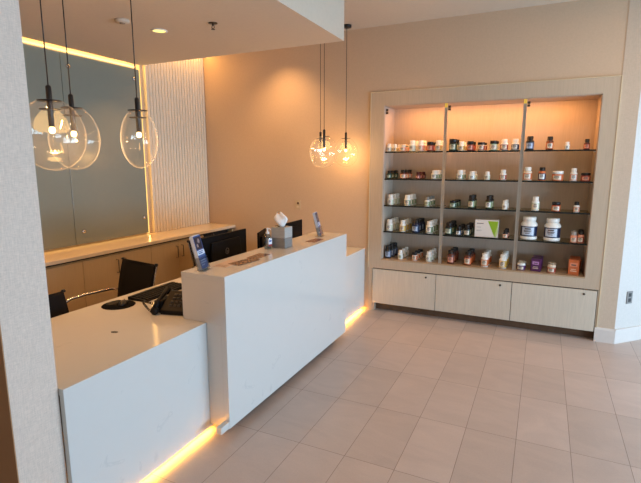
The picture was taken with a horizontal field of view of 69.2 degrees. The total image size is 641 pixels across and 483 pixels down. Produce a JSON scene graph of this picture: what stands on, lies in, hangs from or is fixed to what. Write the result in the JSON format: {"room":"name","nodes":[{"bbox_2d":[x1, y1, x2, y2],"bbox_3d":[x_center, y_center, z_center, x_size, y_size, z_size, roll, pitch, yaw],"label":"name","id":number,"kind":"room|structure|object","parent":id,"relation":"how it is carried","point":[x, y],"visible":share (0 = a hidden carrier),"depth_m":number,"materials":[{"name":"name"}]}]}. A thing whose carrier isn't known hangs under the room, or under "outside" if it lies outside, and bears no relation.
{"room":"clinic reception area","nodes":[
{"label":"clinic reception area","id":0,"kind":"room"},
{"bbox_2d":[0,325,18,482],"bbox_3d":[-2.316,-0.242,2.252,2.314,3.230,0.004,5,11,25],"label":"wall","id":1,"kind":"structure","parent":0,"point":[8,461],"depth_m":1.94,"materials":[{"name":"beige paint"}]},
{"bbox_2d":[0,0,66,482],"bbox_3d":[-2.270,-0.258,2.346,2.314,3.230,0.206,5,11,25],"label":"wall pier","id":2,"kind":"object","parent":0,"point":[25,320],"visible":1,"depth_m":1.91,"materials":[{"name":"paint"}]},
{"bbox_2d":[22,37,151,251],"bbox_3d":[-2.436,-0.676,4.827,0.150,3.230,4.700,5,11,25],"label":"wall","id":3,"kind":"structure","parent":0,"point":[23,38],"depth_m":5.12,"materials":[{"name":"beige paint"}]},
{"bbox_2d":[23,44,75,250],"bbox_3d":[-2.770,-0.758,3.837,0.067,1.830,1.475,5,11,25],"label":"wall panel","id":4,"kind":"object","parent":3,"relation":"attached to","point":[52,172],"visible":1,"depth_m":4.33,"materials":[{"name":"glass"}]},
{"bbox_2d":[23,40,133,67],"bbox_3d":[-2.669,-1.739,3.960,0.012,0.015,2.765,5,11,25],"label":"trim","id":5,"kind":"structure","parent":3,"relation":"attached to","point":[29,42],"depth_m":4.54,"materials":[{"name":"plastic"}]},
{"bbox_2d":[59,52,148,244],"bbox_3d":[-2.246,-0.940,4.921,0.067,1.830,0.949,5,11,25],"label":"wall panel","id":6,"kind":"object","parent":3,"relation":"attached to","point":[109,198],"visible":0.88,"depth_m":4.86,"materials":[{"name":"glass"}]},
{"bbox_2d":[136,64,149,232],"bbox_3d":[-2.055,-1.098,5.378,0.010,2.020,0.035,5,11,25],"label":"trim","id":7,"kind":"structure","parent":3,"relation":"attached to","point":[137,66],"depth_m":5.38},
{"bbox_2d":[142,58,208,232],"bbox_3d":[-1.788,-1.319,5.867,0.046,2.303,1.033,5,11,25],"label":"panel","id":8,"kind":"object","parent":3,"relation":"attached to","point":[174,101],"visible":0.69,"depth_m":5.81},
{"bbox_2d":[19,0,343,64],"bbox_3d":[-1.490,-1.861,3.375,2.440,0.410,2.775,5,11,25],"label":"ceiling","id":9,"kind":"structure","parent":0,"point":[243,26],"depth_m":3.72,"materials":[{"name":"paint"}]},
{"bbox_2d":[36,0,81,157],"bbox_3d":[-1.244,-0.879,2.096,0.289,1.103,0.206,-5,11,-29],"label":"pendant lamp","id":10,"kind":"object","parent":9,"relation":"hanging from","point":[50,110],"visible":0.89,"depth_m":2.12,"materials":[{"name":"black metal"}]},
{"bbox_2d":[45,85,54,126],"bbox_3d":[-1.244,-0.623,2.139,0.025,0.188,0.025,-5,11,-29],"label":"socket","id":11,"kind":"object","parent":10,"relation":"attached to","point":[48,90],"depth_m":2.13,"materials":[{"name":"black metal"}]},
{"bbox_2d":[53,0,99,155],"bbox_3d":[-1.290,-0.925,2.372,0.288,1.103,0.206,3,10,17],"label":"pendant lamp","id":12,"kind":"object","parent":9,"relation":"hanging from","point":[70,107],"visible":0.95,"depth_m":2.40,"materials":[{"name":"black metal"}]},
{"bbox_2d":[68,94,75,130],"bbox_3d":[-1.290,-0.669,2.415,0.025,0.188,0.025,3,10,17],"label":"socket","id":13,"kind":"object","parent":12,"relation":"attached to","point":[70,97],"depth_m":2.41,"materials":[{"name":"black metal"}]},
{"bbox_2d":[114,18,129,24],"bbox_3d":[-1.502,-1.664,3.524,0.110,0.028,0.110,5,11,25],"label":"smoke detector","id":14,"kind":"object","parent":9,"relation":"attached to","point":[123,21],"visible":1,"depth_m":3.49,"materials":[{"name":"paint"}]},
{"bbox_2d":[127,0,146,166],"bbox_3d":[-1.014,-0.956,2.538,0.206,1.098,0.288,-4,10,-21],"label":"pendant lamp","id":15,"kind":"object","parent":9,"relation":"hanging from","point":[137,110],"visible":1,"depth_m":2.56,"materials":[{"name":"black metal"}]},
{"bbox_2d":[134,97,140,131],"bbox_3d":[-1.014,-0.702,2.580,0.025,0.188,0.025,-4,10,-21],"label":"socket","id":16,"kind":"object","parent":15,"relation":"attached to","point":[137,106],"depth_m":2.57,"materials":[{"name":"black metal"}]},
{"bbox_2d":[151,28,167,32],"bbox_3d":[-1.320,-1.723,3.808,0.132,0.006,0.132,5,11,25],"label":"recessed light","id":17,"kind":"object","parent":9,"relation":"in","point":[156,30],"visible":1,"depth_m":3.79,"materials":[{"name":"white plastic"}]},
{"bbox_2d":[139,308,640,482],"bbox_3d":[1.301,1.418,2.418,9.300,0.100,11.400,5,11,25],"label":"floor","id":18,"kind":"structure","parent":0,"point":[397,397],"depth_m":3.26,"materials":[{"name":"tile"}]},
{"bbox_2d":[48,289,68,317],"bbox_3d":[-1.653,0.826,3.040,0.680,0.862,0.595,5,11,25],"label":"office chair","id":19,"kind":"object","parent":18,"relation":"on","point":[58,306],"visible":0.02,"depth_m":3.26,"materials":[{"name":"black fabric"}]},
{"bbox_2d":[66,257,157,302],"bbox_3d":[-1.765,0.649,3.973,0.595,0.900,0.604,6,11,34],"label":"office chair","id":20,"kind":"object","parent":18,"relation":"on","point":[134,276],"visible":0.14,"depth_m":4.13,"materials":[{"name":"black fabric"}]},
{"bbox_2d":[44,223,234,311],"bbox_3d":[-2.206,0.505,4.759,0.483,0.924,3.913,5,11,25],"label":"credenza","id":21,"kind":"object","parent":18,"relation":"on","point":[78,270],"visible":0.44,"depth_m":4.60,"materials":[{"name":"beige wood"}]},
{"bbox_2d":[44,223,234,266],"bbox_3d":[-2.211,0.066,4.687,0.472,0.035,3.913,5,11,25],"label":"countertop","id":22,"kind":"structure","parent":21,"relation":"on","point":[59,256],"depth_m":4.85,"materials":[{"name":"beige stone"}]},
{"bbox_2d":[187,234,213,267],"bbox_3d":[-1.046,0.425,5.206,0.680,0.932,0.595,3,10,19],"label":"office chair","id":23,"kind":"object","parent":18,"relation":"on","point":[188,241],"visible":0.08,"depth_m":5.03,"materials":[{"name":"black fabric"}]},
{"bbox_2d":[51,247,364,482],"bbox_3d":[-0.750,0.706,4.089,0.975,0.750,3.910,5,11,25],"label":"reception desk","id":24,"kind":"object","parent":18,"relation":"on","point":[132,398],"visible":0.52,"depth_m":2.58,"materials":[{"name":"white stone"}]},
{"bbox_2d":[101,300,135,309],"bbox_3d":[-1.443,0.448,3.323,0.228,0.014,0.228,5,11,25],"label":"mouse pad","id":25,"kind":"object","parent":24,"relation":"on","point":[113,305],"visible":0.8,"depth_m":3.30,"materials":[{"name":"black plastic"}]},
{"bbox_2d":[118,299,127,306],"bbox_3d":[-1.409,0.432,3.321,0.060,0.034,0.104,-1,10,-3],"label":"computer mouse","id":26,"kind":"object","parent":25,"relation":"on","point":[124,302],"visible":1,"depth_m":3.29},
{"bbox_2d":[128,282,181,301],"bbox_3d":[-1.256,0.388,3.633,0.175,0.029,0.480,4,10,22],"label":"keyboard","id":27,"kind":"object","parent":24,"relation":"on","point":[153,293],"visible":0.8,"depth_m":3.55,"materials":[{"name":"black plastic"}]},
{"bbox_2d":[142,286,182,315],"bbox_3d":[-1.038,0.402,3.180,0.338,0.151,0.250,2,10,11],"label":"desk phone","id":28,"kind":"object","parent":24,"relation":"on","point":[170,302],"visible":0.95,"depth_m":3.14,"materials":[{"name":"black plastic"}]},
{"bbox_2d":[201,228,246,262],"bbox_3d":[-0.778,0.145,3.884,0.200,0.425,0.660,4,10,23],"label":"computer monitor","id":29,"kind":"object","parent":24,"relation":"on","point":[229,244],"visible":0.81,"depth_m":3.85,"materials":[{"name":"black plastic"}]},
{"bbox_2d":[257,228,266,248],"bbox_3d":[-0.596,0.029,4.963,0.200,0.295,0.360,1,10,5],"label":"computer monitor","id":30,"kind":"object","parent":24,"relation":"on","point":[261,239],"visible":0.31,"depth_m":4.85,"materials":[{"name":"black plastic"}]},
{"bbox_2d":[276,219,301,237],"bbox_3d":[-0.308,-0.018,4.999,0.200,0.375,0.600,4,10,23],"label":"computer monitor","id":31,"kind":"object","parent":24,"relation":"on","point":[296,225],"visible":0.2,"depth_m":5.09,"materials":[{"name":"black plastic"}]},
{"bbox_2d":[181,232,346,434],"bbox_3d":[-0.338,0.589,3.832,0.343,1.065,2.044,5,11,25],"label":"reception counter","id":32,"kind":"object","parent":18,"relation":"on","point":[267,318],"depth_m":3.32,"materials":[{"name":"laminate"}]},
{"bbox_2d":[189,234,208,271],"bbox_3d":[-0.777,0.072,3.016,0.102,0.228,0.110,2,10,11],"label":"brochure holder","id":33,"kind":"object","parent":32,"relation":"on","point":[196,243],"visible":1,"depth_m":2.99,"materials":[{"name":"paper"}]},
{"bbox_2d":[213,260,236,267],"bbox_3d":[-0.641,0.152,3.211,0.110,0.002,0.220,3,10,19],"label":"leaflet","id":34,"kind":"object","parent":32,"relation":"on","point":[225,264],"visible":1,"depth_m":3.18,"materials":[{"name":"paper"}]},
{"bbox_2d":[228,258,259,264],"bbox_3d":[-0.535,0.140,3.270,0.100,0.002,0.230,6,11,31],"label":"leaflet","id":35,"kind":"object","parent":32,"relation":"on","point":[248,260],"visible":1,"depth_m":3.27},
{"bbox_2d":[247,253,269,258],"bbox_3d":[-0.463,0.108,3.477,0.100,0.002,0.190,4,10,22],"label":"leaflet","id":36,"kind":"object","parent":32,"relation":"on","point":[259,255],"visible":1,"depth_m":3.49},
{"bbox_2d":[264,228,271,245],"bbox_3d":[-0.425,-0.026,3.761,0.065,0.171,0.058,7,12,36],"label":"sanitizer bottle","id":37,"kind":"object","parent":32,"relation":"on","point":[268,240],"visible":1,"depth_m":3.75,"materials":[{"name":"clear plastic"}]},
{"bbox_2d":[271,211,291,248],"bbox_3d":[-0.323,-0.100,3.829,0.135,0.295,0.125,5,11,25],"label":"tissue box","id":38,"kind":"object","parent":32,"relation":"on","point":[281,234],"visible":1,"depth_m":3.79,"materials":[{"name":"cardboard"}]},
{"bbox_2d":[313,212,324,236],"bbox_3d":[-0.017,-0.165,4.428,0.102,0.228,0.110,2,10,11],"label":"brochure holder","id":39,"kind":"object","parent":32,"relation":"on","point":[315,215],"visible":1,"depth_m":4.39,"materials":[{"name":"clear plastic"}]},
{"bbox_2d":[315,212,322,234],"bbox_3d":[-0.016,-0.170,4.427,0.056,0.211,0.100,2,10,11],"label":"print","id":40,"kind":"object","parent":39,"relation":"attached to","point":[317,223],"depth_m":4.39},
{"bbox_2d":[368,75,622,337],"bbox_3d":[1.735,-0.370,5.102,2.407,2.536,0.408,5,11,25],"label":"display cabinet","id":41,"kind":"object","parent":18,"relation":"on","point":[573,111],"visible":0.99,"depth_m":5.04,"materials":[{"name":"beige laminate"}]},
{"bbox_2d":[385,245,390,257],"bbox_3d":[0.805,0.118,5.528,0.076,0.151,0.077,5,11,26],"label":"bottle","id":42,"kind":"object","parent":41,"relation":"on","point":[388,247],"visible":1,"depth_m":5.50,"materials":[{"name":"plastic"}]},
{"bbox_2d":[383,231,438,236],"bbox_3d":[1.101,-0.113,5.473,0.651,0.024,0.325,5,11,25],"label":"glass shelf","id":43,"kind":"object","parent":41,"relation":"attached to","point":[383,231],"visible":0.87,"depth_m":5.33,"materials":[{"name":"glass"}]},
{"bbox_2d":[386,219,392,230],"bbox_3d":[0.814,-0.195,5.471,0.078,0.135,0.079,7,12,35],"label":"bottle","id":44,"kind":"object","parent":43,"relation":"on","point":[389,226],"visible":1,"depth_m":5.44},
{"bbox_2d":[400,220,405,231],"bbox_3d":[0.955,-0.182,5.401,0.070,0.134,0.070,6,11,33],"label":"bottle","id":45,"kind":"object","parent":43,"relation":"on","point":[402,224],"visible":1,"depth_m":5.38,"materials":[{"name":"white plastic"}]},
{"bbox_2d":[412,220,419,232],"bbox_3d":[1.096,-0.177,5.343,0.087,0.144,0.088,6,11,33],"label":"bottle","id":46,"kind":"object","parent":43,"relation":"on","point":[415,226],"visible":1,"depth_m":5.31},
{"bbox_2d":[426,221,432,233],"bbox_3d":[1.236,-0.163,5.273,0.078,0.138,0.079,7,12,34],"label":"bottle","id":47,"kind":"object","parent":43,"relation":"on","point":[429,227],"visible":1,"depth_m":5.25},
{"bbox_2d":[384,205,439,208],"bbox_3d":[1.101,-0.414,5.422,0.651,0.024,0.325,5,11,25],"label":"glass shelf","id":48,"kind":"object","parent":41,"relation":"attached to","point":[384,205],"visible":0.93,"depth_m":5.27,"materials":[{"name":"glass"}]},
{"bbox_2d":[388,194,393,204],"bbox_3d":[0.817,-0.488,5.417,0.070,0.122,0.071,6,11,33],"label":"bottle","id":49,"kind":"object","parent":48,"relation":"on","point":[390,196],"visible":1,"depth_m":5.39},
{"bbox_2d":[404,195,410,205],"bbox_3d":[0.997,-0.474,5.334,0.074,0.121,0.075,5,11,30],"label":"bottle","id":50,"kind":"object","parent":48,"relation":"on","point":[407,201],"visible":1,"depth_m":5.31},
{"bbox_2d":[424,197,429,206],"bbox_3d":[1.200,-0.449,5.232,0.060,0.107,0.060,6,11,30],"label":"bottle","id":51,"kind":"object","parent":48,"relation":"on","point":[427,201],"visible":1,"depth_m":5.21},
{"bbox_2d":[384,179,441,181],"bbox_3d":[1.101,-0.715,5.371,0.651,0.024,0.325,5,11,25],"label":"glass shelf","id":52,"kind":"object","parent":41,"relation":"attached to","point":[440,180],"visible":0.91,"depth_m":5.18,"materials":[{"name":"glass"}]},
{"bbox_2d":[400,170,405,178],"bbox_3d":[0.944,-0.768,5.307,0.069,0.101,0.070,4,11,25],"label":"bottle","id":53,"kind":"object","parent":52,"relation":"on","point":[403,172],"visible":1,"depth_m":5.28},
{"bbox_2d":[431,170,437,178],"bbox_3d":[1.264,-0.742,5.161,0.076,0.098,0.077,6,11,34],"label":"bottle","id":54,"kind":"object","parent":52,"relation":"on","point":[434,175],"visible":1,"depth_m":5.13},
{"bbox_2d":[385,151,442,153],"bbox_3d":[1.101,-1.016,5.321,0.651,0.024,0.325,5,11,25],"label":"glass shelf","id":55,"kind":"object","parent":41,"relation":"attached to","point":[397,151],"visible":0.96,"depth_m":5.17,"materials":[{"name":"glass"}]},
{"bbox_2d":[409,140,415,150],"bbox_3d":[1.033,-1.073,5.218,0.078,0.121,0.079,7,12,37],"label":"bottle","id":56,"kind":"object","parent":55,"relation":"on","point":[412,146],"visible":0.95,"depth_m":5.19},
{"bbox_2d":[418,140,423,150],"bbox_3d":[1.118,-1.065,5.174,0.071,0.120,0.072,7,12,37],"label":"bottle","id":57,"kind":"object","parent":55,"relation":"on","point":[421,142],"visible":0.94,"depth_m":5.15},
{"bbox_2d":[427,142,433,150],"bbox_3d":[1.214,-1.049,5.133,0.076,0.102,0.077,7,12,37],"label":"jar","id":58,"kind":"object","parent":55,"relation":"on","point":[430,145],"visible":0.95,"depth_m":5.10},
{"bbox_2d":[435,140,441,150],"bbox_3d":[1.291,-1.050,5.092,0.069,0.117,0.069,6,11,32],"label":"bottle","id":59,"kind":"object","parent":55,"relation":"on","point":[438,146],"visible":0.98,"depth_m":5.07,"materials":[{"name":"white plastic"}]},
{"bbox_2d":[426,251,431,261],"bbox_3d":[1.239,0.170,5.322,0.067,0.116,0.068,7,12,37],"label":"bottle","id":60,"kind":"object","parent":41,"relation":"on","point":[428,256],"visible":1,"depth_m":5.30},
{"bbox_2d":[445,222,452,234],"bbox_3d":[1.432,-0.146,5.183,0.082,0.135,0.083,6,11,32],"label":"bottle","id":61,"kind":"object","parent":41,"relation":"on","point":[448,229],"visible":1,"depth_m":5.15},
{"bbox_2d":[447,250,454,263],"bbox_3d":[1.463,0.170,5.220,0.080,0.149,0.080,5,11,26],"label":"bottle","id":62,"kind":"object","parent":41,"relation":"on","point":[450,256],"visible":1,"depth_m":5.19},
{"bbox_2d":[464,251,471,264],"bbox_3d":[1.629,0.185,5.141,0.077,0.146,0.078,7,12,35],"label":"bottle","id":63,"kind":"object","parent":41,"relation":"on","point":[467,258],"visible":1,"depth_m":5.11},
{"bbox_2d":[443,235,513,241],"bbox_3d":[1.760,-0.061,5.163,0.736,0.024,0.325,5,11,25],"label":"glass shelf","id":64,"kind":"object","parent":41,"relation":"attached to","point":[512,240],"visible":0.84,"depth_m":5.00,"materials":[{"name":"glass"}]},
{"bbox_2d":[464,224,469,235],"bbox_3d":[1.607,-0.125,5.095,0.068,0.122,0.069,5,11,26],"label":"bottle","id":65,"kind":"object","parent":64,"relation":"on","point":[467,226],"visible":1,"depth_m":5.07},
{"bbox_2d":[474,219,498,237],"bbox_3d":[1.798,-0.145,5.026,0.236,0.185,0.091,5,11,25],"label":"carton","id":66,"kind":"object","parent":64,"relation":"on","point":[483,227],"visible":1,"depth_m":4.99,"materials":[{"name":"white cardboard"}]},
{"bbox_2d":[444,207,515,212],"bbox_3d":[1.760,-0.362,5.112,0.736,0.024,0.325,5,11,25],"label":"glass shelf","id":67,"kind":"object","parent":41,"relation":"attached to","point":[514,211],"visible":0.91,"depth_m":4.96,"materials":[{"name":"glass"}]},
{"bbox_2d":[468,195,474,207],"bbox_3d":[1.634,-0.432,5.031,0.070,0.140,0.070,7,12,35],"label":"bottle","id":68,"kind":"object","parent":67,"relation":"on","point":[471,202],"visible":1,"depth_m":5.01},
{"bbox_2d":[485,196,491,208],"bbox_3d":[1.795,-0.419,4.955,0.070,0.138,0.070,7,12,37],"label":"bottle","id":69,"kind":"object","parent":67,"relation":"on","point":[488,204],"visible":1,"depth_m":4.93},
{"bbox_2d":[445,179,517,182],"bbox_3d":[1.760,-0.663,5.062,0.736,0.024,0.325,5,11,25],"label":"glass shelf","id":70,"kind":"object","parent":41,"relation":"attached to","point":[446,180],"visible":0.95,"depth_m":4.87,"materials":[{"name":"glass"}]},
{"bbox_2d":[456,170,463,179],"bbox_3d":[1.514,-0.725,5.044,0.078,0.102,0.079,5,11,28],"label":"bottle","id":71,"kind":"object","parent":70,"relation":"on","point":[459,176],"visible":1,"depth_m":5.02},
{"bbox_2d":[468,171,474,179],"bbox_3d":[1.625,-0.709,4.989,0.071,0.090,0.071,4,10,24],"label":"bottle","id":72,"kind":"object","parent":70,"relation":"on","point":[472,173],"visible":1,"depth_m":4.96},
{"bbox_2d":[499,170,506,179],"bbox_3d":[1.906,-0.696,4.854,0.068,0.108,0.068,6,11,32],"label":"bottle","id":73,"kind":"object","parent":70,"relation":"on","point":[503,175],"visible":0.98,"depth_m":4.83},
{"bbox_2d":[446,150,519,152],"bbox_3d":[1.760,-0.964,5.011,0.736,0.024,0.325,5,11,25],"label":"glass shelf","id":74,"kind":"object","parent":41,"relation":"attached to","point":[518,151],"visible":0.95,"depth_m":4.82,"materials":[{"name":"glass"}]},
{"bbox_2d":[449,139,456,150],"bbox_3d":[1.435,-1.044,5.032,0.084,0.126,0.085,6,11,30],"label":"jar","id":75,"kind":"object","parent":74,"relation":"on","point":[452,142],"visible":0.99,"depth_m":5.00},
{"bbox_2d":[458,141,464,150],"bbox_3d":[1.513,-1.023,4.991,0.072,0.099,0.073,6,11,33],"label":"bottle","id":76,"kind":"object","parent":74,"relation":"on","point":[461,147],"visible":1,"depth_m":4.96,"materials":[{"name":"plastic"}]},
{"bbox_2d":[467,141,473,150],"bbox_3d":[1.595,-1.017,4.952,0.071,0.099,0.071,5,11,29],"label":"jar","id":77,"kind":"object","parent":74,"relation":"on","point":[470,144],"visible":1,"depth_m":4.92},
{"bbox_2d":[477,142,484,150],"bbox_3d":[1.697,-1.003,4.907,0.074,0.088,0.075,6,11,31],"label":"jar","id":78,"kind":"object","parent":74,"relation":"on","point":[481,145],"visible":1,"depth_m":4.88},
{"bbox_2d":[490,140,496,149],"bbox_3d":[1.806,-1.002,4.854,0.073,0.102,0.074,4,11,25],"label":"jar","id":79,"kind":"object","parent":74,"relation":"on","point":[493,144],"visible":0.98,"depth_m":4.82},
{"bbox_2d":[500,139,507,149],"bbox_3d":[1.902,-1.001,4.809,0.077,0.115,0.078,5,11,29],"label":"bottle","id":80,"kind":"object","parent":74,"relation":"on","point":[504,145],"visible":0.97,"depth_m":4.78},
{"bbox_2d":[511,139,518,149],"bbox_3d":[1.996,-0.993,4.764,0.075,0.115,0.076,7,12,37],"label":"bottle","id":81,"kind":"object","parent":74,"relation":"on","point":[515,145],"visible":0.96,"depth_m":4.74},
{"bbox_2d":[481,253,488,266],"bbox_3d":[1.789,0.199,5.066,0.078,0.144,0.078,6,11,31],"label":"bottle","id":82,"kind":"object","parent":41,"relation":"on","point":[484,259],"visible":1,"depth_m":5.04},
{"bbox_2d":[499,254,506,268],"bbox_3d":[1.956,0.210,4.987,0.077,0.148,0.078,7,12,37],"label":"bottle","id":83,"kind":"object","parent":41,"relation":"on","point":[502,261],"visible":1,"depth_m":4.96,"materials":[{"name":"white plastic"}]},
{"bbox_2d":[517,262,524,269],"bbox_3d":[2.122,0.261,4.919,0.083,0.071,0.084,7,12,35],"label":"jar","id":84,"kind":"object","parent":41,"relation":"on","point":[520,265],"visible":1,"depth_m":4.89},
{"bbox_2d":[531,258,541,271],"bbox_3d":[2.254,0.242,4.856,0.090,0.129,0.069,7,12,37],"label":"carton","id":85,"kind":"object","parent":41,"relation":"on","point":[536,263],"visible":1,"depth_m":4.83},
{"bbox_2d":[547,264,555,272],"bbox_3d":[2.382,0.278,4.794,0.080,0.080,0.080,7,12,36],"label":"jar","id":86,"kind":"object","parent":41,"relation":"on","point":[551,268],"visible":1,"depth_m":4.76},
{"bbox_2d":[518,240,586,245],"bbox_3d":[2.410,-0.010,4.858,0.631,0.024,0.325,5,11,25],"label":"glass shelf","id":87,"kind":"object","parent":41,"relation":"attached to","point":[518,240],"visible":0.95,"depth_m":4.71,"materials":[{"name":"glass"}]},
{"bbox_2d":[520,216,537,239],"bbox_3d":[2.183,-0.145,4.868,0.165,0.237,0.165,6,11,32],"label":"tub","id":88,"kind":"object","parent":87,"relation":"on","point":[529,225],"visible":1,"depth_m":4.81,"materials":[{"name":"white plastic"}]},
{"bbox_2d":[543,217,560,241],"bbox_3d":[2.380,-0.126,4.772,0.157,0.232,0.157,7,12,36],"label":"tub","id":89,"kind":"object","parent":87,"relation":"on","point":[552,228],"visible":1,"depth_m":4.71,"materials":[{"name":"white plastic"}]},
{"bbox_2d":[570,231,576,242],"bbox_3d":[2.535,-0.045,4.656,0.062,0.111,0.063,5,11,29],"label":"bottle","id":90,"kind":"object","parent":87,"relation":"on","point":[573,238],"visible":1,"depth_m":4.64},
{"bbox_2d":[520,210,589,215],"bbox_3d":[2.410,-0.311,4.807,0.631,0.024,0.325,5,11,25],"label":"glass shelf","id":91,"kind":"object","parent":41,"relation":"attached to","point":[588,214],"visible":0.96,"depth_m":4.66,"materials":[{"name":"glass"}]},
{"bbox_2d":[531,196,539,210],"bbox_3d":[2.203,-0.389,4.766,0.075,0.143,0.075,5,11,26],"label":"bottle","id":92,"kind":"object","parent":91,"relation":"on","point":[535,203],"visible":1,"depth_m":4.74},
{"bbox_2d":[551,202,560,211],"bbox_3d":[2.377,-0.352,4.692,0.082,0.095,0.082,5,11,27],"label":"jar","id":93,"kind":"object","parent":91,"relation":"on","point":[556,206],"visible":1,"depth_m":4.66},
{"bbox_2d":[573,202,579,211],"bbox_3d":[2.535,-0.343,4.603,0.056,0.105,0.057,6,11,32],"label":"bottle","id":94,"kind":"object","parent":91,"relation":"on","point":[576,207],"visible":1,"depth_m":4.58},
{"bbox_2d":[522,181,592,183],"bbox_3d":[2.410,-0.612,4.756,0.631,0.024,0.325,5,11,25],"label":"glass shelf","id":95,"kind":"object","parent":41,"relation":"attached to","point":[522,181],"visible":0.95,"depth_m":4.59,"materials":[{"name":"glass"}]},
{"bbox_2d":[523,167,531,180],"bbox_3d":[2.120,-0.694,4.760,0.085,0.136,0.086,5,11,29],"label":"bottle","id":96,"kind":"object","parent":95,"relation":"on","point":[527,174],"visible":1,"depth_m":4.73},
{"bbox_2d":[538,167,545,180],"bbox_3d":[2.238,-0.683,4.697,0.070,0.135,0.071,5,11,28],"label":"bottle","id":97,"kind":"object","parent":95,"relation":"on","point":[541,174],"visible":1,"depth_m":4.67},
{"bbox_2d":[552,171,563,180],"bbox_3d":[2.374,-0.657,4.654,0.104,0.098,0.106,7,12,37],"label":"jar","id":98,"kind":"object","parent":95,"relation":"on","point":[556,175],"visible":1,"depth_m":4.61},
{"bbox_2d":[570,168,576,180],"bbox_3d":[2.492,-0.658,4.576,0.065,0.126,0.065,5,11,25],"label":"bottle","id":99,"kind":"object","parent":95,"relation":"on","point":[573,175],"visible":0.99,"depth_m":4.55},
{"bbox_2d":[580,173,590,180],"bbox_3d":[2.591,-0.630,4.543,0.086,0.082,0.086,5,11,27],"label":"jar","id":100,"kind":"object","parent":95,"relation":"on","point":[584,176],"visible":0.99,"depth_m":4.51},
{"bbox_2d":[524,149,595,152],"bbox_3d":[2.410,-0.912,4.706,0.631,0.024,0.325,5,11,25],"label":"glass shelf","id":101,"kind":"object","parent":41,"relation":"attached to","point":[594,150],"visible":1,"depth_m":4.55,"materials":[{"name":"glass"}]},
{"bbox_2d":[525,136,533,149],"bbox_3d":[2.120,-0.996,4.706,0.079,0.139,0.080,6,11,30],"label":"bottle","id":102,"kind":"object","parent":101,"relation":"on","point":[530,142],"visible":0.98,"depth_m":4.68,"materials":[{"name":"plastic"}]},
{"bbox_2d":[546,136,553,149],"bbox_3d":[2.281,-0.978,4.625,0.068,0.131,0.068,4,11,25],"label":"bottle","id":103,"kind":"object","parent":101,"relation":"on","point":[549,143],"visible":1,"depth_m":4.60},
{"bbox_2d":[583,139,589,148],"bbox_3d":[2.570,-0.938,4.485,0.054,0.099,0.054,6,11,31],"label":"bottle","id":104,"kind":"object","parent":101,"relation":"on","point":[586,144],"visible":0.98,"depth_m":4.47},
{"bbox_2d":[568,258,580,274],"bbox_3d":[2.569,0.257,4.709,0.095,0.150,0.072,7,12,37],"label":"carton","id":105,"kind":"object","parent":41,"relation":"on","point":[574,264],"visible":1,"depth_m":4.68,"materials":[{"name":"cardboard"}]},
{"bbox_2d":[570,263,577,271],"bbox_3d":[2.547,0.260,4.681,0.066,0.087,0.001,7,12,37],"label":"print","id":106,"kind":"object","parent":105,"relation":"attached to","point":[573,266],"depth_m":4.68},
{"bbox_2d":[577,231,583,242],"bbox_3d":[2.592,-0.046,4.628,0.062,0.121,0.062,7,12,37],"label":"bottle","id":107,"kind":"object","parent":41,"relation":"on","point":[580,238],"visible":1,"depth_m":4.61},
{"bbox_2d":[203,0,629,330],"bbox_3d":[1.001,-0.787,5.489,5.478,3.230,0.530,5,11,25],"label":"wall","id":108,"kind":"structure","parent":0,"point":[262,108],"depth_m":5.49,"materials":[{"name":"beige paint"}]},
{"bbox_2d":[344,0,576,30],"bbox_3d":[1.301,-1.866,1.865,9.300,0.100,11.400,5,11,25],"label":"ceiling","id":109,"kind":"structure","parent":0,"point":[360,14],"depth_m":4.51,"materials":[{"name":"paint"}]},
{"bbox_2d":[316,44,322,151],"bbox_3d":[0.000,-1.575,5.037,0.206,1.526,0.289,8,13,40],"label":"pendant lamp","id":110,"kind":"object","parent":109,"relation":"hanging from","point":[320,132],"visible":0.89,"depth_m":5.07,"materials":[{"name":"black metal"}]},
{"bbox_2d":[319,132,321,148],"bbox_3d":[0.000,-1.111,5.115,0.025,0.188,0.025,8,13,40],"label":"socket","id":111,"kind":"object","parent":110,"relation":"attached to","point":[320,133],"depth_m":5.11,"materials":[{"name":"black metal"}]},
{"bbox_2d":[310,43,328,160],"bbox_3d":[0.038,-1.515,4.681,0.289,1.526,0.206,0,10,0],"label":"pendant lamp","id":112,"kind":"object","parent":109,"relation":"hanging from","point":[323,136],"visible":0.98,"depth_m":4.70,"materials":[{"name":"black metal"}]},
{"bbox_2d":[341,24,351,151],"bbox_3d":[0.287,-1.603,5.186,0.288,1.521,0.206,0,10,3],"label":"pendant lamp","id":113,"kind":"object","parent":109,"relation":"hanging from","point":[346,26],"visible":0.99,"depth_m":5.15,"materials":[{"name":"black metal"}]},
{"bbox_2d":[597,0,640,328],"bbox_3d":[2.812,-0.595,4.347,0.155,3.230,0.005,5,11,25],"label":"wall","id":114,"kind":"structure","parent":0,"point":[631,83],"depth_m":4.33,"materials":[{"name":"paint"}]},
{"bbox_2d":[593,327,614,343],"bbox_3d":[2.804,0.927,4.595,0.177,0.145,0.016,5,11,25],"label":"baseboard","id":115,"kind":"structure","parent":114,"relation":"attached to","point":[605,335],"depth_m":4.59,"materials":[{"name":"paint"}]},
{"bbox_2d":[615,93,640,328],"bbox_3d":[4.707,-0.710,5.029,3.926,3.230,0.186,-3,10,-19],"label":"wall","id":116,"kind":"structure","parent":0,"point":[627,315],"depth_m":4.47,"materials":[{"name":"paint"}]},
{"bbox_2d":[614,325,640,343],"bbox_3d":[4.725,0.825,5.204,3.920,0.145,0.017,-3,10,-19],"label":"baseboard","id":117,"kind":"structure","parent":116,"relation":"attached to","point":[633,333],"depth_m":4.61,"materials":[{"name":"paint"}]},
{"bbox_2d":[626,291,632,303],"bbox_3d":[3.024,0.547,4.549,0.074,0.124,0.010,-3,10,-19],"label":"wall outlet","id":118,"kind":"object","parent":116,"relation":"attached to","point":[629,293],"visible":1,"depth_m":4.54,"materials":[{"name":"grey plastic"}]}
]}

